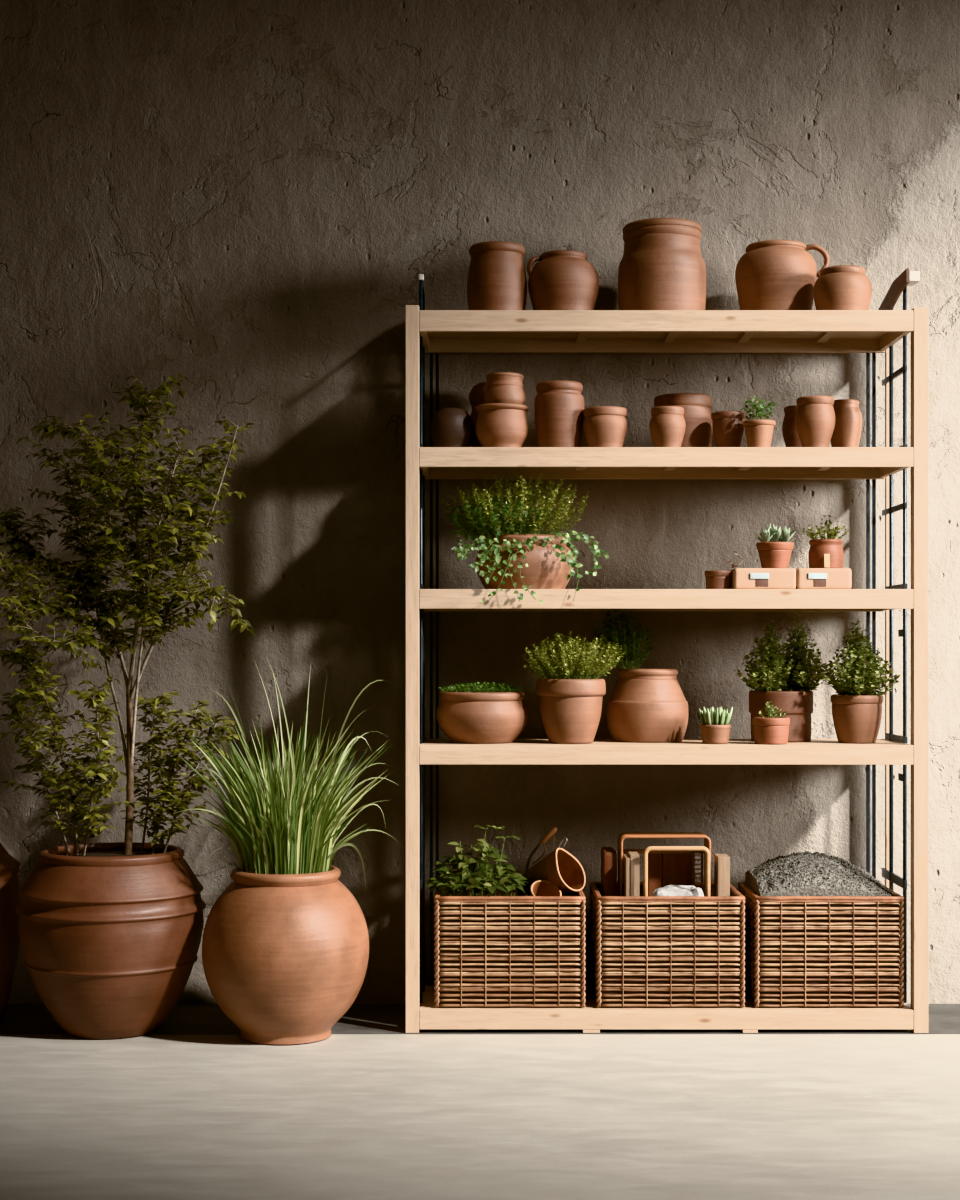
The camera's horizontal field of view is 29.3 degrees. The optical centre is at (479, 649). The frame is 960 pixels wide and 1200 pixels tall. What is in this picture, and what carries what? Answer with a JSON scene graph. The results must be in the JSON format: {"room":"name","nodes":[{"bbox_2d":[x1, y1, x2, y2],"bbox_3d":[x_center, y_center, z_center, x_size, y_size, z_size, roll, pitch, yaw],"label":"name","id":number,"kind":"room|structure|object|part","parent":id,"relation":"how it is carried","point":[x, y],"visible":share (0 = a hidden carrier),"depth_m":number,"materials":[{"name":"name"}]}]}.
{"room":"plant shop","nodes":[
{"label":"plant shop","id":0,"kind":"room"},
{"bbox_2d":[0,0,959,1003],"bbox_3d":[0.000,-1.423,6.035,10.000,5.250,0.150,0,0,0],"label":"wall","id":1,"kind":"structure","parent":0,"point":[248,201],"depth_m":5.96,"materials":[{"name":"paint"}]},
{"bbox_2d":[0,1004,959,1033],"bbox_3d":[0.000,1.151,5.727,10.000,0.002,0.462,0,0,0],"label":"trim","id":2,"kind":"structure","parent":1,"relation":"attached to","point":[19,1018],"depth_m":5.63,"materials":[{"name":"concrete"}]},
{"bbox_2d":[0,843,20,1020],"bbox_3d":[-1.561,0.860,5.700,0.258,0.578,0.258,0,0,0],"label":"jar","id":3,"kind":"object","parent":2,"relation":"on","point":[9,866],"visible":0.97,"depth_m":5.65,"materials":[{"name":"red ceramic"}]},
{"bbox_2d":[0,1034,959,1199],"bbox_3d":[0.000,1.202,2.229,10.000,0.100,7.459,0,0,0],"label":"floor","id":4,"kind":"structure","parent":0,"point":[148,1116],"depth_m":4.51,"materials":[{"name":"concrete"}]},
{"bbox_2d":[0,374,255,1038],"bbox_3d":[-1.120,0.152,5.550,0.888,1.993,0.564,0,0,-5],"label":"potted tree","id":5,"kind":"object","parent":4,"relation":"on","point":[110,934],"visible":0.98,"depth_m":5.46,"materials":[{"name":"green plant"}]},
{"bbox_2d":[173,657,403,1044],"bbox_3d":[-0.580,0.577,5.491,0.729,1.143,0.645,0,0,36],"label":"potted grass","id":6,"kind":"object","parent":4,"relation":"on","point":[285,945],"depth_m":5.33,"materials":[{"name":"ceramic"}]},
{"bbox_2d":[406,268,927,1032],"bbox_3d":[0.561,0.000,5.723,1.569,2.300,0.445,0,0,0],"label":"shelving unit","id":7,"kind":"object","parent":4,"relation":"on","point":[427,331],"visible":0.92,"depth_m":5.50,"materials":[{"name":"brown wood"}]},
{"bbox_3d":[-0.203,0.057,5.522,0.040,2.184,0.045,0,0,0],"label":"post","id":8,"kind":"part","parent":7,"relation":"part of","materials":[{"name":"brown wood"}]},
{"bbox_3d":[-0.181,-0.025,5.615,0.011,2.210,0.012,0,0,0],"label":"frame","id":9,"kind":"part","parent":7,"relation":"part of","materials":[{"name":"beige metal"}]},
{"bbox_3d":[-0.181,-0.025,5.800,0.012,2.210,0.013,0,0,0],"label":"rod","id":10,"kind":"part","parent":7,"relation":"part of","materials":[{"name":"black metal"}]},
{"bbox_3d":[-0.172,-0.571,5.703,0.018,0.036,0.364,0,0,0],"label":"rail","id":11,"kind":"part","parent":7,"relation":"part of","materials":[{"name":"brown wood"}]},
{"bbox_3d":[-0.172,-0.980,5.703,0.018,0.040,0.364,0,0,0],"label":"rail","id":12,"kind":"part","parent":7,"relation":"part of","materials":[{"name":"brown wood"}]},
{"bbox_2d":[430,408,473,446],"bbox_3d":[-0.087,-0.680,5.700,0.135,0.140,0.135,0,0,0],"label":"pot","id":13,"kind":"object","parent":7,"relation":"on","point":[450,427],"visible":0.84,"depth_m":5.65,"materials":[{"name":"ceramic"}]},
{"bbox_2d":[469,382,487,446],"bbox_3d":[0.036,-0.729,5.845,0.154,0.239,0.153,0,0,0],"label":"jar","id":14,"kind":"object","parent":7,"relation":"on","point":[477,393],"visible":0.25,"depth_m":5.80,"materials":[{"name":"brown ceramic"}]},
{"bbox_2d":[436,681,528,743],"bbox_3d":[0.008,0.191,5.660,0.284,0.187,0.284,0,0,0],"label":"potted plant","id":15,"kind":"object","parent":7,"relation":"on","point":[473,713],"visible":1,"depth_m":5.55,"materials":[{"name":"ceramic"}]},
{"bbox_2d":[467,241,526,309],"bbox_3d":[0.053,-1.137,5.700,0.187,0.233,0.187,0,0,0],"label":"jar","id":16,"kind":"object","parent":7,"relation":"on","point":[496,280],"visible":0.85,"depth_m":5.62,"materials":[{"name":"brown ceramic"}]},
{"bbox_2d":[475,403,528,446],"bbox_3d":[0.068,-0.681,5.655,0.167,0.142,0.168,0,0,0],"label":"jar","id":17,"kind":"object","parent":7,"relation":"on","point":[497,424],"visible":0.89,"depth_m":5.59,"materials":[{"name":"brown ceramic"}]},
{"bbox_2d":[484,372,525,404],"bbox_3d":[0.077,-0.801,5.655,0.128,0.096,0.128,0,0,0],"label":"jar","id":18,"kind":"object","parent":17,"relation":"on","point":[502,387],"visible":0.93,"depth_m":5.61,"materials":[{"name":"brown ceramic"}]},
{"bbox_2d":[434,882,585,1007],"bbox_3d":[0.090,0.911,5.702,0.458,0.337,0.363,0,0,0],"label":"wicker basket","id":19,"kind":"object","parent":7,"relation":"on","point":[518,950],"visible":0.94,"depth_m":5.53,"materials":[{"name":"brown wicker"}]},
{"bbox_3d":[-0.130,0.915,5.530,0.018,0.327,0.018,0,0,0],"label":"corner post","id":20,"kind":"part","parent":19,"relation":"part of","materials":[{"name":"wicker"}]},
{"bbox_2d":[426,824,527,895],"bbox_3d":[-0.009,0.805,5.673,0.323,0.539,0.320,0,0,0],"label":"leafy plant","id":21,"kind":"object","parent":19,"relation":"in","point":[467,877],"visible":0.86,"depth_m":5.63,"materials":[{"name":"green plant"}]},
{"bbox_2d":[525,827,556,895],"bbox_3d":[0.192,0.688,5.829,0.108,0.253,0.032,0,0,20],"label":"tool","id":22,"kind":"object","parent":19,"relation":"in","point":[553,830],"visible":0.77,"depth_m":5.82,"materials":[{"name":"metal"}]},
{"bbox_3d":[0.168,0.712,5.833,0.066,0.204,0.022,0,0,38],"label":"blade","id":23,"kind":"part","parent":22,"relation":"part of","materials":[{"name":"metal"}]},
{"bbox_3d":[0.217,0.589,5.820,0.056,0.056,0.019,0,0,0],"label":"handle","id":24,"kind":"part","parent":22,"relation":"part of","materials":[{"name":"brown wood"}]},
{"bbox_2d":[530,880,561,895],"bbox_3d":[0.201,0.772,5.617,0.097,0.130,0.126,0,0,0],"label":"pot","id":25,"kind":"object","parent":19,"relation":"in","point":[540,887],"visible":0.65,"depth_m":5.64,"materials":[{"name":"brown ceramic"}]},
{"bbox_2d":[522,837,585,895],"bbox_3d":[0.220,0.681,5.689,0.112,0.215,0.212,0,0,-44],"label":"pot","id":26,"kind":"object","parent":19,"relation":"in","point":[559,867],"visible":0.91,"depth_m":5.66,"materials":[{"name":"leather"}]},
{"bbox_3d":[0.311,0.915,5.530,0.018,0.327,0.018,0,0,0],"label":"corner post","id":27,"kind":"part","parent":19,"relation":"part of","materials":[{"name":"wicker"}]},
{"bbox_2d":[441,470,609,603],"bbox_3d":[0.127,-0.347,5.676,0.467,0.420,0.489,0,0,-18],"label":"planter","id":28,"kind":"object","parent":7,"relation":"on","point":[505,559],"visible":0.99,"depth_m":5.57,"materials":[{"name":"ceramic"}]},
{"bbox_2d":[535,380,583,446],"bbox_3d":[0.245,-0.716,5.660,0.154,0.213,0.154,0,0,0],"label":"jar","id":29,"kind":"object","parent":7,"relation":"on","point":[559,404],"visible":0.87,"depth_m":5.60,"materials":[{"name":"brown ceramic"}]},
{"bbox_2d":[527,250,598,309],"bbox_3d":[0.258,-1.125,5.700,0.225,0.208,0.220,0,0,0],"label":"jar","id":30,"kind":"object","parent":7,"relation":"on","point":[562,279],"visible":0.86,"depth_m":5.62,"materials":[{"name":"brown ceramic"}]},
{"bbox_3d":[0.169,-1.184,5.677,0.051,0.080,0.028,0,0,-37],"label":"handle","id":31,"kind":"part","parent":30,"relation":"part of","materials":[{"name":"ceramic"}]},
{"bbox_2d":[522,632,625,743],"bbox_3d":[0.294,0.113,5.614,0.324,0.343,0.297,0,0,-34],"label":"potted shrub","id":32,"kind":"object","parent":7,"relation":"on","point":[570,706],"visible":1,"depth_m":5.55,"materials":[{"name":"orange ceramic"}]},
{"bbox_2d":[583,406,626,446],"bbox_3d":[0.383,-0.675,5.620,0.137,0.130,0.138,0,0,0],"label":"terracotta pot","id":33,"kind":"object","parent":7,"relation":"on","point":[603,426],"visible":0.84,"depth_m":5.57,"materials":[{"name":"orange ceramic"}]},
{"bbox_2d":[589,609,687,741],"bbox_3d":[0.495,0.070,5.745,0.314,0.430,0.256,0,0,0],"label":"potted shrub","id":34,"kind":"object","parent":7,"relation":"on","point":[644,704],"visible":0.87,"depth_m":5.66,"materials":[{"name":"orange ceramic"}]},
{"bbox_3d":[0.559,-0.153,5.898,1.483,0.058,0.022,0,0,0],"label":"rail","id":35,"kind":"part","parent":7,"relation":"part of","materials":[{"name":"brown wood"}]},
{"bbox_3d":[0.559,-0.579,5.898,1.483,0.058,0.022,0,0,0],"label":"rail","id":36,"kind":"part","parent":7,"relation":"part of","materials":[{"name":"brown wood"}]},
{"bbox_3d":[0.559,-0.988,5.898,1.483,0.062,0.022,0,0,0],"label":"rail","id":37,"kind":"part","parent":7,"relation":"part of","materials":[{"name":"brown wood"}]},
{"bbox_3d":[0.559,-1.010,5.704,1.483,0.020,0.364,0,0,0],"label":"shelf","id":38,"kind":"part","parent":7,"relation":"part of","materials":[{"name":"brown wood"}]},
{"bbox_2d":[618,218,705,309],"bbox_3d":[0.566,-1.169,5.700,0.273,0.297,0.273,0,0,0],"label":"jar","id":39,"kind":"object","parent":7,"relation":"on","point":[662,266],"visible":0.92,"depth_m":5.59,"materials":[{"name":"brown ceramic"}]},
{"bbox_3d":[0.559,0.295,5.704,1.483,0.020,0.364,0,0,0],"label":"shelf","id":40,"kind":"part","parent":7,"relation":"part of","materials":[{"name":"brown wood"}]},
{"bbox_3d":[0.559,1.090,5.704,1.483,0.020,0.364,0,0,0],"label":"shelf","id":41,"kind":"part","parent":7,"relation":"part of","materials":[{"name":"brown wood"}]},
{"bbox_3d":[0.559,1.109,5.511,1.483,0.059,0.020,0,0,0],"label":"rail","id":42,"kind":"part","parent":7,"relation":"part of","materials":[{"name":"brown wood"}]},
{"bbox_3d":[0.559,0.315,5.511,1.483,0.059,0.020,0,0,0],"label":"rail","id":43,"kind":"part","parent":7,"relation":"part of","materials":[{"name":"brown wood"}]},
{"bbox_3d":[0.559,-0.153,5.511,1.483,0.059,0.020,0,0,0],"label":"rail","id":44,"kind":"part","parent":7,"relation":"part of","materials":[{"name":"brown wood"}]},
{"bbox_3d":[0.559,-0.580,5.511,1.483,0.059,0.020,0,0,0],"label":"rail","id":45,"kind":"part","parent":7,"relation":"part of","materials":[{"name":"brown wood"}]},
{"bbox_3d":[0.559,-0.989,5.511,1.483,0.063,0.020,0,0,0],"label":"rail","id":46,"kind":"part","parent":7,"relation":"part of","materials":[{"name":"brown wood"}]},
{"bbox_2d":[589,882,745,1007],"bbox_3d":[0.575,0.911,5.702,0.451,0.337,0.363,0,0,0],"label":"wicker basket","id":47,"kind":"object","parent":7,"relation":"on","point":[645,951],"visible":0.94,"depth_m":5.53,"materials":[{"name":"brown wicker"}]},
{"bbox_3d":[0.359,0.915,5.875,0.018,0.327,0.018,0,0,0],"label":"corner post","id":48,"kind":"part","parent":47,"relation":"part of","materials":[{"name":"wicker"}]},
{"bbox_3d":[0.359,0.915,5.530,0.018,0.327,0.018,0,0,0],"label":"corner post","id":49,"kind":"part","parent":47,"relation":"part of","materials":[{"name":"wicker"}]},
{"bbox_2d":[601,847,616,895],"bbox_3d":[0.404,0.849,5.750,0.040,0.448,0.160,0,0,0],"label":"wooden board","id":50,"kind":"object","parent":47,"relation":"in","point":[608,854],"visible":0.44,"depth_m":5.67,"materials":[{"name":"brown wood"}]},
{"bbox_2d":[623,854,629,895],"bbox_3d":[0.451,0.854,5.647,0.012,0.438,0.105,0,0,0],"label":"wooden board","id":51,"kind":"object","parent":47,"relation":"in","point":[626,860],"visible":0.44,"depth_m":5.60,"materials":[{"name":"grey wood"}]},
{"bbox_2d":[627,851,638,895],"bbox_3d":[0.473,0.850,5.660,0.028,0.447,0.120,0,0,0],"label":"wooden board","id":52,"kind":"object","parent":47,"relation":"in","point":[633,855],"visible":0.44,"depth_m":5.60,"materials":[{"name":"grey wood"}]},
{"bbox_2d":[648,853,661,895],"bbox_3d":[0.552,0.856,5.790,0.042,0.434,0.040,0,0,0],"label":"wooden board","id":53,"kind":"object","parent":47,"relation":"in","point":[654,859],"visible":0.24,"depth_m":5.77,"materials":[{"name":"brown wood"}]},
{"bbox_2d":[618,832,710,895],"bbox_3d":[0.572,0.823,5.705,0.279,0.500,0.110,0,0,0],"label":"wooden arch","id":54,"kind":"object","parent":47,"relation":"in","point":[707,842],"visible":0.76,"depth_m":5.70,"materials":[{"name":"brown wood"}]},
{"bbox_2d":[643,846,709,895],"bbox_3d":[0.597,0.834,5.565,0.203,0.478,0.014,0,0,0],"label":"wooden arch","id":55,"kind":"object","parent":47,"relation":"in","point":[650,848],"visible":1,"depth_m":5.56,"materials":[{"name":"brown wood"}]},
{"bbox_2d":[662,853,691,886],"bbox_3d":[0.623,0.857,5.787,0.094,0.433,0.045,0,0,0],"label":"wooden board","id":56,"kind":"object","parent":47,"relation":"in","point":[676,867],"visible":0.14,"depth_m":5.77,"materials":[{"name":"brown wood"}]},
{"bbox_2d":[652,885,703,895],"bbox_3d":[0.608,0.879,5.628,0.170,0.313,0.090,0,0,0],"label":"folded cloth","id":57,"kind":"object","parent":47,"relation":"in","point":[669,890],"visible":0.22,"depth_m":5.60,"materials":[{"name":"white fabric"}]},
{"bbox_2d":[692,852,702,890],"bbox_3d":[0.677,0.851,5.700,0.033,0.445,0.020,0,0,0],"label":"rack","id":58,"kind":"object","parent":47,"relation":"in","point":[693,853],"visible":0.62,"depth_m":5.69,"materials":[{"name":"brown wood"}]},
{"bbox_2d":[714,854,729,895],"bbox_3d":[0.748,0.854,5.665,0.037,0.439,0.090,0,0,0],"label":"wooden board","id":59,"kind":"object","parent":47,"relation":"in","point":[721,861],"visible":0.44,"depth_m":5.62,"materials":[{"name":"grey wood"}]},
{"bbox_3d":[0.792,0.915,5.530,0.018,0.327,0.018,0,0,0],"label":"corner post","id":60,"kind":"part","parent":47,"relation":"part of","materials":[{"name":"wicker"}]},
{"bbox_2d":[649,406,685,446],"bbox_3d":[0.572,-0.674,5.590,0.110,0.129,0.111,0,0,0],"label":"jar","id":61,"kind":"object","parent":7,"relation":"on","point":[667,425],"visible":0.89,"depth_m":5.55,"materials":[{"name":"orange ceramic"}]},
{"bbox_2d":[654,393,712,446],"bbox_3d":[0.639,-0.704,5.769,0.186,0.187,0.185,0,0,0],"label":"jar","id":62,"kind":"object","parent":7,"relation":"on","point":[697,407],"visible":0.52,"depth_m":5.69,"materials":[{"name":"brown ceramic"}]},
{"bbox_2d":[699,706,732,743],"bbox_3d":[0.719,0.228,5.590,0.106,0.113,0.103,0,0,0],"label":"potted cactus","id":63,"kind":"object","parent":7,"relation":"on","point":[715,728],"visible":1,"depth_m":5.55,"materials":[{"name":"ceramic"}]},
{"bbox_2d":[705,570,731,588],"bbox_3d":[0.731,-0.213,5.620,0.085,0.059,0.086,0,0,0],"label":"terracotta pot","id":64,"kind":"object","parent":7,"relation":"on","point":[715,579],"visible":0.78,"depth_m":5.59,"materials":[{"name":"brown ceramic"}]},
{"bbox_2d":[711,411,745,446],"bbox_3d":[0.766,-0.670,5.650,0.106,0.121,0.106,0,0,0],"label":"terracotta pot","id":65,"kind":"object","parent":7,"relation":"on","point":[728,428],"visible":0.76,"depth_m":5.61,"materials":[{"name":"brown ceramic"}]},
{"bbox_2d":[741,395,778,446],"bbox_3d":[0.850,-0.693,5.570,0.108,0.167,0.115,0,0,0],"label":"potted herb","id":66,"kind":"object","parent":7,"relation":"on","point":[758,432],"visible":0.94,"depth_m":5.55,"materials":[{"name":"ceramic"}]},
{"bbox_2d":[730,568,795,588],"bbox_3d":[0.865,-0.216,5.643,0.188,0.065,0.184,0,0,0],"label":"storage box","id":67,"kind":"object","parent":7,"relation":"on","point":[742,578],"visible":0.73,"depth_m":5.56,"materials":[{"name":"beige cardboard"}]},
{"bbox_3d":[0.847,-0.224,5.553,0.058,0.018,0.004,0,0,0],"label":"label plate","id":68,"kind":"part","parent":67,"relation":"part of","materials":[{"name":"white paper"}]},
{"bbox_2d":[754,523,796,567],"bbox_3d":[0.908,-0.320,5.643,0.136,0.142,0.122,0,0,0],"label":"potted succulent","id":69,"kind":"object","parent":67,"relation":"on","point":[774,549],"visible":0.98,"depth_m":5.61,"materials":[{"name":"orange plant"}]},
{"bbox_2d":[752,701,789,743],"bbox_3d":[0.885,0.220,5.575,0.114,0.128,0.114,0,0,0],"label":"potted succulent","id":70,"kind":"object","parent":7,"relation":"on","point":[767,730],"visible":1,"depth_m":5.53,"materials":[{"name":"orange ceramic"}]},
{"bbox_2d":[735,613,828,741],"bbox_3d":[0.952,0.084,5.742,0.322,0.401,0.221,0,0,-22],"label":"potted shrub","id":71,"kind":"object","parent":7,"relation":"on","point":[790,691],"visible":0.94,"depth_m":5.69,"materials":[{"name":"green plant"}]},
{"bbox_2d":[735,239,829,309],"bbox_3d":[0.928,-1.145,5.750,0.255,0.248,0.254,0,0,-37],"label":"pitcher","id":72,"kind":"object","parent":7,"relation":"on","point":[779,274],"visible":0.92,"depth_m":5.65,"materials":[{"name":"brown ceramic"}]},
{"bbox_3d":[1.050,-1.214,5.722,0.082,0.107,0.030,0,0,9],"label":"handle","id":73,"kind":"part","parent":72,"relation":"part of","materials":[{"name":"ceramic"}]},
{"bbox_2d":[782,405,801,446],"bbox_3d":[1.008,-0.690,5.810,0.099,0.161,0.099,0,0,0],"label":"jar","id":74,"kind":"object","parent":7,"relation":"on","point":[790,434],"visible":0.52,"depth_m":5.78,"materials":[{"name":"brown ceramic"}]},
{"bbox_2d":[795,395,834,446],"bbox_3d":[1.031,-0.693,5.635,0.121,0.166,0.121,0,0,0],"label":"jar","id":75,"kind":"object","parent":7,"relation":"on","point":[815,415],"visible":0.84,"depth_m":5.59,"materials":[{"name":"brown ceramic"}]},
{"bbox_2d":[738,882,904,1007],"bbox_3d":[1.054,0.911,5.702,0.454,0.337,0.363,0,0,0],"label":"wicker basket","id":76,"kind":"object","parent":7,"relation":"on","point":[801,951],"visible":0.87,"depth_m":5.53,"materials":[{"name":"brown wicker"}]},
{"bbox_3d":[0.836,0.915,5.530,0.018,0.327,0.018,0,0,0],"label":"corner post","id":77,"kind":"part","parent":76,"relation":"part of","materials":[{"name":"wicker"}]},
{"bbox_2d":[745,851,893,895],"bbox_3d":[1.053,0.852,5.702,0.410,0.441,0.316,0,0,0],"label":"gravel","id":78,"kind":"object","parent":76,"relation":"in","point":[805,873],"visible":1,"depth_m":5.59,"materials":[{"name":"grey gravel"}]},
{"bbox_3d":[1.271,0.915,5.530,0.018,0.327,0.018,0,0,0],"label":"corner post","id":79,"kind":"part","parent":76,"relation":"part of","materials":[{"name":"wicker"}]},
{"bbox_2d":[795,568,850,588],"bbox_3d":[1.045,-0.216,5.643,0.165,0.065,0.184,0,0,0],"label":"storage box","id":80,"kind":"object","parent":7,"relation":"on","point":[806,578],"visible":0.77,"depth_m":5.56,"materials":[{"name":"beige cardboard"}]},
{"bbox_3d":[1.023,-0.224,5.553,0.058,0.018,0.004,0,0,0],"label":"label plate","id":81,"kind":"part","parent":80,"relation":"part of","materials":[{"name":"white paper"}]},
{"bbox_2d":[802,508,849,567],"bbox_3d":[1.068,-0.344,5.651,0.151,0.188,0.154,0,0,0],"label":"potted herb","id":82,"kind":"object","parent":80,"relation":"on","point":[832,546],"visible":0.98,"depth_m":5.61,"materials":[{"name":"ceramic"}]},
{"bbox_2d":[824,554,829,567],"bbox_3d":[1.057,-0.272,5.588,0.017,0.042,0.008,0,0,0],"label":"marker","id":83,"kind":"object","parent":80,"relation":"on","point":[826,556],"visible":1,"depth_m":5.59,"materials":[{"name":"brown wood"}]},
{"bbox_2d":[813,265,871,309],"bbox_3d":[1.108,-1.093,5.605,0.175,0.143,0.176,0,0,0],"label":"jar","id":84,"kind":"object","parent":7,"relation":"on","point":[839,287],"visible":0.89,"depth_m":5.54,"materials":[{"name":"brown ceramic"}]},
{"bbox_2d":[830,399,861,446],"bbox_3d":[1.147,-0.696,5.760,0.106,0.173,0.107,0,0,0],"label":"jar","id":85,"kind":"object","parent":7,"relation":"on","point":[848,417],"visible":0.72,"depth_m":5.72,"materials":[{"name":"brown ceramic"}]},
{"bbox_2d":[815,618,900,742],"bbox_3d":[1.165,0.093,5.636,0.256,0.383,0.248,0,0,36],"label":"potted shrub","id":86,"kind":"object","parent":7,"relation":"on","point":[857,706],"visible":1,"depth_m":5.59,"materials":[{"name":"green plant"}]},
{"bbox_3d":[1.315,0.066,5.899,0.020,2.168,0.022,0,0,0],"label":"post","id":87,"kind":"part","parent":7,"relation":"part of","materials":[{"name":"black metal"}]},
{"bbox_3d":[1.301,-0.025,5.800,0.012,2.210,0.013,0,0,0],"label":"rod","id":88,"kind":"part","parent":7,"relation":"part of","materials":[{"name":"black metal"}]},
{"bbox_3d":[1.291,-0.571,5.703,0.018,0.036,0.364,0,0,0],"label":"rail","id":89,"kind":"part","parent":7,"relation":"part of","materials":[{"name":"brown wood"}]},
{"bbox_3d":[1.291,-0.980,5.703,0.018,0.040,0.364,0,0,0],"label":"rail","id":90,"kind":"part","parent":7,"relation":"part of","materials":[{"name":"brown wood"}]},
{"bbox_3d":[1.301,-0.025,5.615,0.011,2.210,0.012,0,0,0],"label":"frame","id":91,"kind":"part","parent":7,"relation":"part of","materials":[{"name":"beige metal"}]},
{"bbox_3d":[1.324,0.061,5.522,0.044,2.177,0.045,0,0,0],"label":"post","id":92,"kind":"part","parent":7,"relation":"part of","materials":[{"name":"brown wood"}]}
]}

